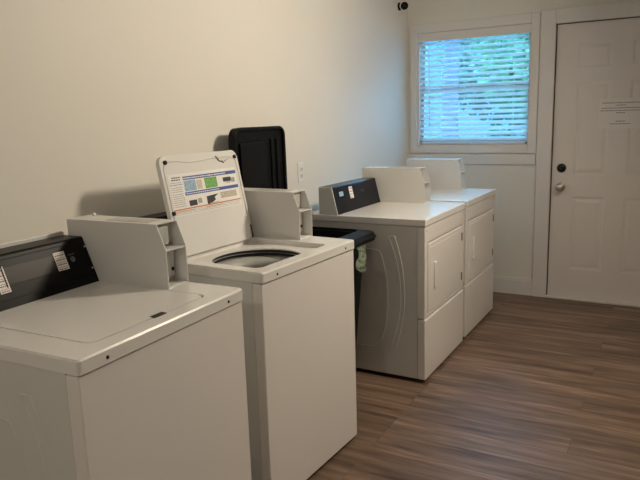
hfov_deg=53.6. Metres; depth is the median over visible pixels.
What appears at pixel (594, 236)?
door
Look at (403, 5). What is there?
security camera
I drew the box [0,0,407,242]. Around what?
wall
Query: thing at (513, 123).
bush
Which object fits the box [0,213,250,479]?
washing machine
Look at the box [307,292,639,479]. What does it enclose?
floor
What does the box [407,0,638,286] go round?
wall
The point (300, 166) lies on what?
wall outlet
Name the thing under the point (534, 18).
trim
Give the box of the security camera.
[398,1,408,10]
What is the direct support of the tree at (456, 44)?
on the ground
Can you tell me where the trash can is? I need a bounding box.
[228,126,375,352]
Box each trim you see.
[410,12,540,152]
[410,154,534,164]
[531,0,639,296]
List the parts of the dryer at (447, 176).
door handle, panel, panel, door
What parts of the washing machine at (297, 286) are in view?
lid, plate, coin drawer, panel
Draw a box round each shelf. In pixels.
[165,244,184,251]
[299,208,310,211]
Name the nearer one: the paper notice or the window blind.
the paper notice
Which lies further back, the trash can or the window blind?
the window blind
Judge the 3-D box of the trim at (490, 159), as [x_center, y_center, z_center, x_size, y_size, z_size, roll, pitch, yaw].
[1.197,-0.645,5.060,1.004,0.082,0.014,4,12,29]
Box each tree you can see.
[436,37,526,130]
[441,39,460,136]
[469,33,529,119]
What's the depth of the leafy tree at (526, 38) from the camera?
9.42 m
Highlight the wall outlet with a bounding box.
[297,162,304,182]
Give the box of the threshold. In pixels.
[545,294,639,307]
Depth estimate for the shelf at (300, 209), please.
2.77 m
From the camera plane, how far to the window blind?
4.97 m
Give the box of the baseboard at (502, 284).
[493,275,531,295]
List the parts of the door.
knob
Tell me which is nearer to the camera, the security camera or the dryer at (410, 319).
the dryer at (410, 319)
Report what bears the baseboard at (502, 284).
attached to the wall at (514, 185)
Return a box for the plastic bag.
[356,244,365,272]
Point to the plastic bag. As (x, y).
(361, 261)
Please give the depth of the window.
5.12 m
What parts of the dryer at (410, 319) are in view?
door handle, panel, panel, door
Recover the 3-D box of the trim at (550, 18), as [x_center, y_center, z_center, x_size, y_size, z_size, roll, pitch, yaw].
[2.127,-0.578,4.542,1.110,2.150,0.024,4,12,29]
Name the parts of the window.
sash, sash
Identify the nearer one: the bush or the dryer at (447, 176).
the dryer at (447, 176)
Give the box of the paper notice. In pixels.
[598,97,639,128]
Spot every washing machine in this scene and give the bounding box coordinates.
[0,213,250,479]
[137,150,356,479]
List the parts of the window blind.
ladder cord, ladder cord, rail, ladder cord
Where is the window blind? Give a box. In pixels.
[417,24,530,144]
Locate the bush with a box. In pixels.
[481,123,525,136]
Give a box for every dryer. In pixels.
[312,165,464,379]
[406,157,495,336]
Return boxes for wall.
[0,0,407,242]
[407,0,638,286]
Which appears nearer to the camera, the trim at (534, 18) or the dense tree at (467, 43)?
the trim at (534, 18)
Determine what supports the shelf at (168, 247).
attached to the washing machine at (115, 364)
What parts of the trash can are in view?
lid raised panel, cart lid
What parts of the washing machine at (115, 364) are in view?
plate, lid, plate, panel, coin drawer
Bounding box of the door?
[546,16,639,303]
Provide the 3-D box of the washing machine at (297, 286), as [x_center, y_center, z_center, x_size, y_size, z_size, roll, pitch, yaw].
[-0.320,0.289,2.659,0.720,1.304,0.657,5,13,31]
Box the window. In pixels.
[418,23,530,146]

